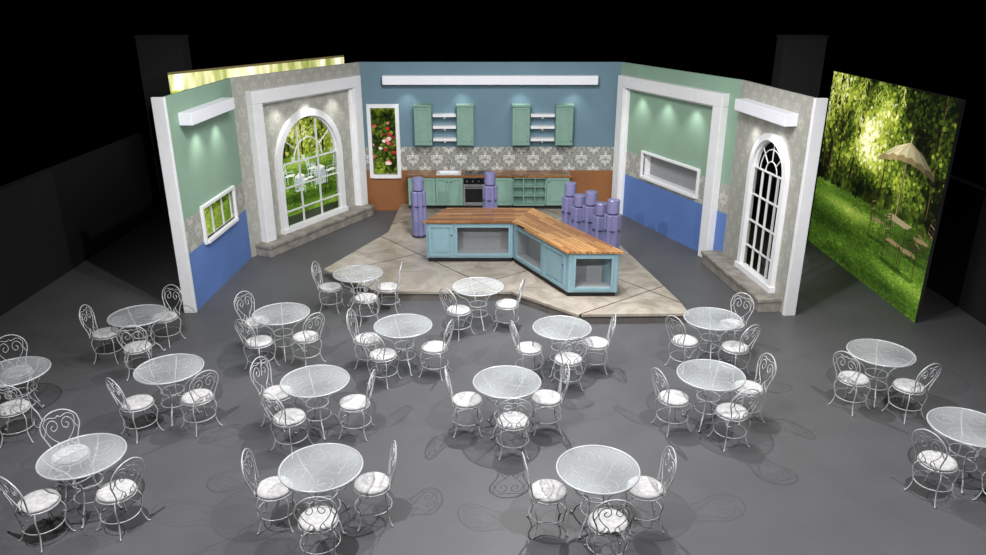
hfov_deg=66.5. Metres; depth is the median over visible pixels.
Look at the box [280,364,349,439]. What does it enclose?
bistro table
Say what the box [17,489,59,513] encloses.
seat cushion
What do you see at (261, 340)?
seat cushion
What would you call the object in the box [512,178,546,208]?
base cabinet
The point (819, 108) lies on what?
trim
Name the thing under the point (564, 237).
countertop
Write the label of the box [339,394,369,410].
seat cushion
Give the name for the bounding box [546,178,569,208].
base cabinet
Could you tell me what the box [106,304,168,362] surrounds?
bistro table
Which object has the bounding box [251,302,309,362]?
bistro table
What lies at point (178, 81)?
backdrop
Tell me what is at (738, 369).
bistro table
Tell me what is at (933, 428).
bistro table
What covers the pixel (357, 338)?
seat cushion
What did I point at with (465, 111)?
upper cabinet
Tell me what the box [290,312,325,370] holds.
bistro chair
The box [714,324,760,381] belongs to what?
bistro chair
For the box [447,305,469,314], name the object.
seat cushion
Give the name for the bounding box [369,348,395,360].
seat cushion
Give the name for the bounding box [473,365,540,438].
bistro table
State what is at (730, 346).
seat cushion
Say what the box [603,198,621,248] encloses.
column
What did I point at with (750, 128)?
wall
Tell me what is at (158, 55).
column
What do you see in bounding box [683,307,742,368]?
bistro table
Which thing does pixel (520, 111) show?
upper cabinet
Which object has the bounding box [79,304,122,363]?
bistro chair
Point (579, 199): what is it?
column
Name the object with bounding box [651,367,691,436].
bistro chair
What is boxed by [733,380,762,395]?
seat cushion
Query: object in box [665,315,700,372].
bistro chair
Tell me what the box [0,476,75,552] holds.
bistro chair
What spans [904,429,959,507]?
bistro chair
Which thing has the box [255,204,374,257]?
step
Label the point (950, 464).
seat cushion
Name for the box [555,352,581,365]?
seat cushion
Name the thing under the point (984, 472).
bistro chair
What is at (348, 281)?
bistro table
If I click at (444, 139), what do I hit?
wall shelf
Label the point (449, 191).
base cabinet
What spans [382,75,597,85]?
wall light
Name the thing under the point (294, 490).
bistro table
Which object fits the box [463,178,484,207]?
oven
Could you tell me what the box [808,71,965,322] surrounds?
backdrop
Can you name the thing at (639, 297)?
stage platform
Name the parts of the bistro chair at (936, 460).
leg, frame, seat frame, leg, leg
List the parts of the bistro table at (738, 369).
leg, leg, leg, leg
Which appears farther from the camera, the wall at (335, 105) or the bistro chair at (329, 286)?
the wall at (335, 105)
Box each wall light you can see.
[178,98,234,125]
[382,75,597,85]
[734,98,798,126]
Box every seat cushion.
[0,365,31,378]
[0,399,29,415]
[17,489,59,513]
[51,444,88,464]
[92,327,118,338]
[96,479,135,502]
[120,394,152,410]
[123,340,150,352]
[152,311,176,321]
[181,388,212,404]
[244,316,268,326]
[246,335,271,347]
[255,476,292,499]
[262,385,292,400]
[273,408,304,425]
[292,330,317,342]
[298,505,337,532]
[319,282,340,290]
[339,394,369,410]
[354,472,389,494]
[355,293,376,302]
[355,332,380,344]
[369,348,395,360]
[377,282,398,290]
[421,340,446,352]
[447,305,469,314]
[453,391,481,407]
[496,299,518,308]
[497,411,528,428]
[516,341,541,353]
[530,479,566,502]
[531,389,560,405]
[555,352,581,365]
[583,336,607,348]
[588,508,627,534]
[626,476,662,499]
[659,389,688,405]
[672,334,697,346]
[716,403,747,419]
[720,319,744,329]
[722,341,748,352]
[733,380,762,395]
[839,371,869,385]
[893,378,925,393]
[918,450,957,471]
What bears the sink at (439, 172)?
in the countertop at (411, 173)
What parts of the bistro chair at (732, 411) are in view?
leg, seat frame, frame, leg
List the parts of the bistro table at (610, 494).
leg, leg, leg, leg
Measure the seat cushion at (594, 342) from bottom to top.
0.052 m
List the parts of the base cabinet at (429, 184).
door, door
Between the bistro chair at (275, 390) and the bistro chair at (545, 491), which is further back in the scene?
the bistro chair at (275, 390)
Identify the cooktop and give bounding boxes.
[465,171,485,174]
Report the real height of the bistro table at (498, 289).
0.737 m
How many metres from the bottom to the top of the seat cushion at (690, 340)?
0.052 m
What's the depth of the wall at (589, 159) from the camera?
19.64 m
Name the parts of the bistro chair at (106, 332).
frame, leg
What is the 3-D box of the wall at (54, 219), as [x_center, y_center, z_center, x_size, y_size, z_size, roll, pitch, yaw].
[-9.100,0.272,11.854,0.200,2.150,26.000,0,21,0]
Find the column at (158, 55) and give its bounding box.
[133,35,191,223]
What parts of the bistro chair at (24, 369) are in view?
frame, seat frame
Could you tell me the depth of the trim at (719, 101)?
16.59 m
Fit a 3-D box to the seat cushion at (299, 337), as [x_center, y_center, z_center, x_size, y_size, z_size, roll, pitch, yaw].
[-2.951,0.929,11.836,0.400,0.052,0.400,16,26,36]
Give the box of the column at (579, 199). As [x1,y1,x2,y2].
[571,193,584,230]
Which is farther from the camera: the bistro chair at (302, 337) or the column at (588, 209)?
the column at (588, 209)
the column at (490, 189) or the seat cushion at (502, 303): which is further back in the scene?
the column at (490, 189)
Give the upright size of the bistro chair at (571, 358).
0.939 m
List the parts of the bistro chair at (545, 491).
frame, leg, seat frame, leg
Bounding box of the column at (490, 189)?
[483,171,497,207]
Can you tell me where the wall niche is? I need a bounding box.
[639,150,700,198]
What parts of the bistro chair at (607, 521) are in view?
leg, seat frame, frame, leg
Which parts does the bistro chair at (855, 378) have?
leg, frame, seat frame, leg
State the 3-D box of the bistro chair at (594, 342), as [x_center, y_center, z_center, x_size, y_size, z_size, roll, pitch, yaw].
[1.624,1.000,11.626,0.497,0.939,0.427,1,21,3]
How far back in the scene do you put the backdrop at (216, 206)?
16.60 m
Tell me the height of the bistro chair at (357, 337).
0.939 m
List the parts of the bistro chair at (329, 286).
frame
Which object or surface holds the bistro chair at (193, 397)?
on the floor
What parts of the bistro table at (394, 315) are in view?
leg, leg, leg, leg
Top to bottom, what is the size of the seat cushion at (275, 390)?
0.052 m
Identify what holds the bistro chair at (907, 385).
on the floor
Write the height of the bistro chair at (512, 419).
0.939 m
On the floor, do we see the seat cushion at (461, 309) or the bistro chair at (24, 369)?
the bistro chair at (24, 369)
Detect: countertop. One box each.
[406,170,571,177]
[423,208,623,253]
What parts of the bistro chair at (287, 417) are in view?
leg, frame, seat frame, leg, leg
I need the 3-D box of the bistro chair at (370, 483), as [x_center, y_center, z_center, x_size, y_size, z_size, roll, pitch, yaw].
[-1.294,2.256,8.284,0.497,0.939,0.427,-4,21,-11]
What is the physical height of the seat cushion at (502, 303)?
0.052 m
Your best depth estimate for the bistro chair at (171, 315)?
12.61 m
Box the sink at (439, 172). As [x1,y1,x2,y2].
[436,160,460,174]
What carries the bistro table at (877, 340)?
on the floor
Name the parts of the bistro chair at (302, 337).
seat frame, frame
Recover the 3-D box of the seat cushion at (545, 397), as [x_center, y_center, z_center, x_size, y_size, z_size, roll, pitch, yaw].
[0.712,1.603,10.043,0.400,0.052,0.400,-2,21,-5]
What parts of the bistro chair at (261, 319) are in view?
frame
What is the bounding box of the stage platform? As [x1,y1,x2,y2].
[324,204,689,322]
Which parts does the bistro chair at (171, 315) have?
frame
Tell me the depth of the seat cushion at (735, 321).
12.24 m
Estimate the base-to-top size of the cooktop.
0.026 m
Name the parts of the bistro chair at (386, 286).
frame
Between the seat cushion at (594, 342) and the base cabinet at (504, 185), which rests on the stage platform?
the base cabinet at (504, 185)
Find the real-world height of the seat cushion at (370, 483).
0.052 m
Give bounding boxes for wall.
[0,128,162,315]
[163,78,251,310]
[230,62,359,256]
[359,62,621,209]
[621,62,741,251]
[723,80,815,312]
[811,127,985,325]
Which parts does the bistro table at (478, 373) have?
leg, leg, leg, leg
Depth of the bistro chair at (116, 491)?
8.09 m
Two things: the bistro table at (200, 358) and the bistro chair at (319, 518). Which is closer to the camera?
the bistro chair at (319, 518)
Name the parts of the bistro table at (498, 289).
leg, leg, leg, leg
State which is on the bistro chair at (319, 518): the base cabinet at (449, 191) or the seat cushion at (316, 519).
the seat cushion at (316, 519)
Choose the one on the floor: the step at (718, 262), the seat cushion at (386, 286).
the step at (718, 262)
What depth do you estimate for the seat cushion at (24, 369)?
10.69 m
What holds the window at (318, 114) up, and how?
in the wall at (335, 105)
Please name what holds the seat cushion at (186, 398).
on the bistro chair at (193, 397)
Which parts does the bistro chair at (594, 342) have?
frame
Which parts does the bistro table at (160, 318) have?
leg, leg, leg, leg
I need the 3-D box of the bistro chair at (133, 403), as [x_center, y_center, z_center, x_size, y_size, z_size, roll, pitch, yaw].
[-4.720,1.651,9.892,0.427,0.939,0.497,15,25,34]
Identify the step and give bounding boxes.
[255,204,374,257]
[701,250,781,312]
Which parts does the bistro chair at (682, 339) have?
frame, seat frame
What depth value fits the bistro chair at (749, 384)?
10.25 m
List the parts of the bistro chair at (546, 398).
leg, seat frame, leg, frame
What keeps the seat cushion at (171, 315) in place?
on the bistro chair at (171, 315)
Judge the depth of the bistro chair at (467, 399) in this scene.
9.93 m
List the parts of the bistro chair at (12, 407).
frame, seat frame, leg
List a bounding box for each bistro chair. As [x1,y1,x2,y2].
[0,334,40,401]
[0,385,38,447]
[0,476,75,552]
[39,409,94,501]
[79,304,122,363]
[93,457,150,541]
[105,377,163,443]
[116,325,156,380]
[150,284,185,346]
[179,370,222,436]
[234,291,276,350]
[234,319,279,375]
[241,448,298,534]
[249,356,296,431]
[260,392,313,459]
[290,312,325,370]
[293,496,340,554]
[311,261,345,313]
[338,369,375,440]
[346,308,381,370]
[353,440,396,530]
[354,277,380,326]
[360,332,401,389]
[377,262,402,313]
[419,319,453,380]
[439,288,474,340]
[445,366,482,437]
[493,279,524,330]
[496,398,531,460]
[509,320,544,381]
[521,452,568,538]
[529,363,569,435]
[551,337,587,392]
[581,313,615,374]
[584,499,635,554]
[620,446,676,534]
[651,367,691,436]
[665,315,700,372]
[707,389,760,451]
[712,292,753,348]
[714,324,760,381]
[729,353,776,425]
[829,351,870,416]
[881,363,941,424]
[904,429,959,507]
[972,472,985,499]
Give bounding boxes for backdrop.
[166,55,343,216]
[204,193,230,235]
[371,108,397,173]
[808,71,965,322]
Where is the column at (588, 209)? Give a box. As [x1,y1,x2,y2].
[581,190,597,235]
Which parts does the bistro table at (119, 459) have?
leg, leg, leg, leg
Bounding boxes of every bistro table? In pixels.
[0,356,50,429]
[35,433,126,528]
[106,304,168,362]
[133,353,203,426]
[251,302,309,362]
[278,443,363,536]
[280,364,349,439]
[333,265,382,315]
[373,314,431,375]
[452,277,503,330]
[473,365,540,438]
[532,315,591,377]
[556,445,640,538]
[676,359,745,431]
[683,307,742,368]
[846,339,916,407]
[925,407,985,493]
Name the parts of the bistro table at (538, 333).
leg, leg, leg, leg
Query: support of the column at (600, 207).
on the stage platform
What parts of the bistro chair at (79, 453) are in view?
frame, leg, seat frame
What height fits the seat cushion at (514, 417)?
0.052 m
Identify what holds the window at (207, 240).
in the wall at (206, 153)
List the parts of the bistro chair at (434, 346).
seat frame, frame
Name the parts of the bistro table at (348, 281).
leg, leg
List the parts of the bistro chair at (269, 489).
frame, leg, seat frame, leg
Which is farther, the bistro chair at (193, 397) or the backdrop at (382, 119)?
the backdrop at (382, 119)
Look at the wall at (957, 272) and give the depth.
14.04 m
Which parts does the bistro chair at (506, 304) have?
frame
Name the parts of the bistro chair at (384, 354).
frame, seat frame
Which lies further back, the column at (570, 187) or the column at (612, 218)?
the column at (570, 187)
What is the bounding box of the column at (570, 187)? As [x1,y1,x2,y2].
[561,181,575,225]
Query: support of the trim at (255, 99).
attached to the wall at (335, 105)
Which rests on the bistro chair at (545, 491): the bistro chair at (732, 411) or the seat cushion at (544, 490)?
the seat cushion at (544, 490)
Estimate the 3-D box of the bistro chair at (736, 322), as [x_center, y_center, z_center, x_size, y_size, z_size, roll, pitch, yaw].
[3.935,0.746,12.300,0.497,0.939,0.427,-17,26,-38]
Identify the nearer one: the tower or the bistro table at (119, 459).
the bistro table at (119, 459)
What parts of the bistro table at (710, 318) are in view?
leg, leg, leg, leg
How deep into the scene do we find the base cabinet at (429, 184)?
19.67 m
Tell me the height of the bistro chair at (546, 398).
0.939 m
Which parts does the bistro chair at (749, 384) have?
seat frame, leg, frame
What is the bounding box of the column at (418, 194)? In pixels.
[410,176,426,237]
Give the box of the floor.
[0,152,985,554]
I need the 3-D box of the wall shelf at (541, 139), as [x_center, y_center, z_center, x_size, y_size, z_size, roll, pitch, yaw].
[1.285,-3.602,19.702,0.620,0.120,0.260,0,21,0]
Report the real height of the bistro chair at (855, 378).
0.939 m
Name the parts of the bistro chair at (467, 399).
frame, leg, seat frame, leg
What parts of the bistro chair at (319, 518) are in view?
leg, frame, seat frame, leg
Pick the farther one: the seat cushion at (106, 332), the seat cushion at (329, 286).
the seat cushion at (329, 286)
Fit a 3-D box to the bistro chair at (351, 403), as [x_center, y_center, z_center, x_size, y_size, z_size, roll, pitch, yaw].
[-1.792,1.641,9.919,0.497,0.939,0.427,2,21,5]
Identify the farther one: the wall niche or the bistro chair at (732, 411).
the wall niche
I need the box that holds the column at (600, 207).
[592,201,606,240]
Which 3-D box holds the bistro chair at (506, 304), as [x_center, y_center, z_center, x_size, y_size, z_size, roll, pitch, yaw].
[0.285,0.452,13.083,0.497,0.939,0.427,5,21,13]
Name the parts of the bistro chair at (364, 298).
frame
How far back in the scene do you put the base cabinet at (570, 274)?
14.28 m
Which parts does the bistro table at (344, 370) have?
leg, leg, leg, leg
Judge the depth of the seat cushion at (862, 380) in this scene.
10.49 m
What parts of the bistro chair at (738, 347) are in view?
seat frame, frame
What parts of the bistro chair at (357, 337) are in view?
frame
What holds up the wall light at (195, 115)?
attached to the wall at (206, 153)
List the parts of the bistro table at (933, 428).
leg, leg, leg, leg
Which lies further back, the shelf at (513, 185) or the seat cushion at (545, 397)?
the shelf at (513, 185)
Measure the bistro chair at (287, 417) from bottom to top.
0.939 m
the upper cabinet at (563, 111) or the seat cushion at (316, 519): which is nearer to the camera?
the seat cushion at (316, 519)
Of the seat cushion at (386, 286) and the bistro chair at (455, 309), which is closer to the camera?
the bistro chair at (455, 309)
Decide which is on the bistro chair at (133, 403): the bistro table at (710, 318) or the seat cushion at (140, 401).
the seat cushion at (140, 401)
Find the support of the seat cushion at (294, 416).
on the bistro chair at (287, 417)
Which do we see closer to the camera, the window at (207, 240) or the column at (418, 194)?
the window at (207, 240)
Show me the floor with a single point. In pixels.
(814, 477)
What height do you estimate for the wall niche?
0.680 m
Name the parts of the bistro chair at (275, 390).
frame, seat frame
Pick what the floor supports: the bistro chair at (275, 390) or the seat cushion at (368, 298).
the bistro chair at (275, 390)
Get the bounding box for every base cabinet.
[408,178,435,208]
[426,223,513,261]
[435,178,463,208]
[496,178,511,207]
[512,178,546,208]
[513,224,618,295]
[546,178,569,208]
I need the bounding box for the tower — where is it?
[754,35,828,223]
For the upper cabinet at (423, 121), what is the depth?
19.34 m
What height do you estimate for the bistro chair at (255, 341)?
0.939 m
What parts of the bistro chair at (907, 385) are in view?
leg, leg, seat frame, leg, frame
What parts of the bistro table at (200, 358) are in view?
leg, leg, leg, leg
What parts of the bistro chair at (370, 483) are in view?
leg, seat frame, leg, frame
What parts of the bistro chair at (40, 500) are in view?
frame, leg, leg, seat frame, leg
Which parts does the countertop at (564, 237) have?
straight panel, angled panel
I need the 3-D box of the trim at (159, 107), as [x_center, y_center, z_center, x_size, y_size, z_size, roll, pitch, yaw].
[-5.591,-1.182,13.233,0.220,3.900,0.080,1,21,2]
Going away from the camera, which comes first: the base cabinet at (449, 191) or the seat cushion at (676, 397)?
the seat cushion at (676, 397)
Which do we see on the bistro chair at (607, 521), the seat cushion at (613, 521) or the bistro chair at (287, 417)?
the seat cushion at (613, 521)
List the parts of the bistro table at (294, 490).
leg, leg, leg, leg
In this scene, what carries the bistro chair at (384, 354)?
on the floor
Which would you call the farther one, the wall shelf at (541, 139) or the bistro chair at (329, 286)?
the wall shelf at (541, 139)
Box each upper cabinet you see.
[413,103,432,145]
[456,103,473,145]
[512,103,530,145]
[554,103,574,145]
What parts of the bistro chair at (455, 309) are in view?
frame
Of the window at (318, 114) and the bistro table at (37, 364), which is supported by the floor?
the bistro table at (37, 364)
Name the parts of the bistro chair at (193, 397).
leg, leg, seat frame, frame, leg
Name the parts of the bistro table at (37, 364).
leg, leg, leg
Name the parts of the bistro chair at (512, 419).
leg, seat frame, frame, leg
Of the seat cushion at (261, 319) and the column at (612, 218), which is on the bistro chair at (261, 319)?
the seat cushion at (261, 319)
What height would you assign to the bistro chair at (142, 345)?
0.939 m
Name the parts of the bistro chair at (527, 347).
frame, seat frame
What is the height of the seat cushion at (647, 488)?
0.052 m
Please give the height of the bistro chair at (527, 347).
0.939 m
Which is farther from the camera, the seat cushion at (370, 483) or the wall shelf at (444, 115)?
the wall shelf at (444, 115)
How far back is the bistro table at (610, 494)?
8.14 m
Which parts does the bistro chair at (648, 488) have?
leg, seat frame, leg, frame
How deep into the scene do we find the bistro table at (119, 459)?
8.36 m
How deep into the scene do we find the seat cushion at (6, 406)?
9.76 m
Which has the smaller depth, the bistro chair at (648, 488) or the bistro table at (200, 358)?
the bistro chair at (648, 488)
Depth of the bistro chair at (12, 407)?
9.74 m
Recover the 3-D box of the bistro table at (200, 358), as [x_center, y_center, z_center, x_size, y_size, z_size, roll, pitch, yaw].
[-4.415,1.577,10.377,0.907,0.737,0.907,-4,21,-9]
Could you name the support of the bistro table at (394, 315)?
on the floor
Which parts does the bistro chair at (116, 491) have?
leg, seat frame, leg, frame, leg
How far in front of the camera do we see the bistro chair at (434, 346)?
11.42 m
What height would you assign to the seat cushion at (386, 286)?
0.052 m
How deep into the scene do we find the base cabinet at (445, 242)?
15.91 m
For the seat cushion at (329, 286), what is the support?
on the bistro chair at (329, 286)
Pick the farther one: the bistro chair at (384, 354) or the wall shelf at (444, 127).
the wall shelf at (444, 127)
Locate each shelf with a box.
[433,113,455,118]
[433,125,456,129]
[433,137,456,142]
[513,185,544,186]
[513,193,544,195]
[530,113,554,118]
[530,125,554,129]
[530,137,553,142]
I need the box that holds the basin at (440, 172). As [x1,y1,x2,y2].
[439,171,458,173]
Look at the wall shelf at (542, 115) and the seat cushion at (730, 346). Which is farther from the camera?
the wall shelf at (542, 115)
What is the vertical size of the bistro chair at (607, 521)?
0.939 m
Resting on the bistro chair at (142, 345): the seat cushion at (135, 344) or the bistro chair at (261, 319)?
the seat cushion at (135, 344)
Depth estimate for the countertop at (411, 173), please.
19.63 m
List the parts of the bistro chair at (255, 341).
frame, seat frame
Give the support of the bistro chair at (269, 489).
on the floor
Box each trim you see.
[151,97,196,312]
[245,75,367,242]
[611,75,729,257]
[782,98,827,315]
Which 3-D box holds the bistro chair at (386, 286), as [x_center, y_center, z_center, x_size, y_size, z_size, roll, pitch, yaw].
[-1.900,0.161,13.857,0.497,0.939,0.427,0,21,1]
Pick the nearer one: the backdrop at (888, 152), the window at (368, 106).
the backdrop at (888, 152)
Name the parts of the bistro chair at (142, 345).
frame, seat frame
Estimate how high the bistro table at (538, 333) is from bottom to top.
0.737 m
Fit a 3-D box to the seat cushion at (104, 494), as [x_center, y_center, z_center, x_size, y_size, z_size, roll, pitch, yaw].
[-4.085,2.313,8.155,0.400,0.052,0.400,10,23,25]
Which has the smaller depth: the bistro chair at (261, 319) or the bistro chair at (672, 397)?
the bistro chair at (672, 397)
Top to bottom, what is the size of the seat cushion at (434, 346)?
0.052 m
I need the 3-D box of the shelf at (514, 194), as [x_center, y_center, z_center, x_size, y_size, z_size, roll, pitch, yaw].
[0.950,-2.179,19.837,0.832,0.024,0.210,0,21,0]
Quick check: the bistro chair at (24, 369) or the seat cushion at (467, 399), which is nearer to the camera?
the seat cushion at (467, 399)
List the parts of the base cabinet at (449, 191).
door, door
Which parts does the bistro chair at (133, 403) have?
frame, leg, seat frame, leg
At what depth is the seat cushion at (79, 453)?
8.76 m
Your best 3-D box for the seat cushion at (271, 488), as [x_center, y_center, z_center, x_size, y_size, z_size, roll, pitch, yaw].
[-2.386,2.293,8.208,0.400,0.052,0.400,-2,21,-5]
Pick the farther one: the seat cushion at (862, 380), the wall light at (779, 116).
the wall light at (779, 116)
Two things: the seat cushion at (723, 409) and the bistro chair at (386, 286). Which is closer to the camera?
the seat cushion at (723, 409)
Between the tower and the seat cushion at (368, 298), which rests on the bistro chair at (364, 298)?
the seat cushion at (368, 298)
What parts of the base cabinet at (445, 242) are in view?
door, niche frame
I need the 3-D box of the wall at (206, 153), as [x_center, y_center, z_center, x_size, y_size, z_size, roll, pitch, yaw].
[-5.475,-1.735,14.706,0.051,3.900,3.072,1,21,2]
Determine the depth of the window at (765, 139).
14.31 m
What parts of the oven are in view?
door, door glass, control panel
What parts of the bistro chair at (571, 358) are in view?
seat frame, frame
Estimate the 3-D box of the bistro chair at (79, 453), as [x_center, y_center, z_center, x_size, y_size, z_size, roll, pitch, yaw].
[-4.971,2.054,8.821,0.427,0.939,0.497,-18,27,-39]
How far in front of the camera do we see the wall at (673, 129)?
17.56 m
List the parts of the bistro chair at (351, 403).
leg, seat frame, leg, frame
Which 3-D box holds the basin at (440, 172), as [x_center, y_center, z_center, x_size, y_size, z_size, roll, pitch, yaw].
[-1.160,-2.731,19.805,0.540,0.046,0.380,0,21,0]
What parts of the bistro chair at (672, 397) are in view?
leg, frame, leg, seat frame, leg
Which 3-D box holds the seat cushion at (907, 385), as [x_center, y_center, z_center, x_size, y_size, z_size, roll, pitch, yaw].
[5.726,1.490,10.344,0.400,0.052,0.400,-8,22,-20]
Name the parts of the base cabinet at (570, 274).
niche frame, door, niche frame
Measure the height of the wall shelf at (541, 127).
0.120 m
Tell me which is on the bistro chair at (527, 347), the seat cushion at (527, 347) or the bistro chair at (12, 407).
the seat cushion at (527, 347)
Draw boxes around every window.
[200,185,238,244]
[275,108,347,234]
[366,104,401,178]
[734,133,789,292]
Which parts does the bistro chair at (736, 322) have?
frame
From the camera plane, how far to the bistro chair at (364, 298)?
13.23 m

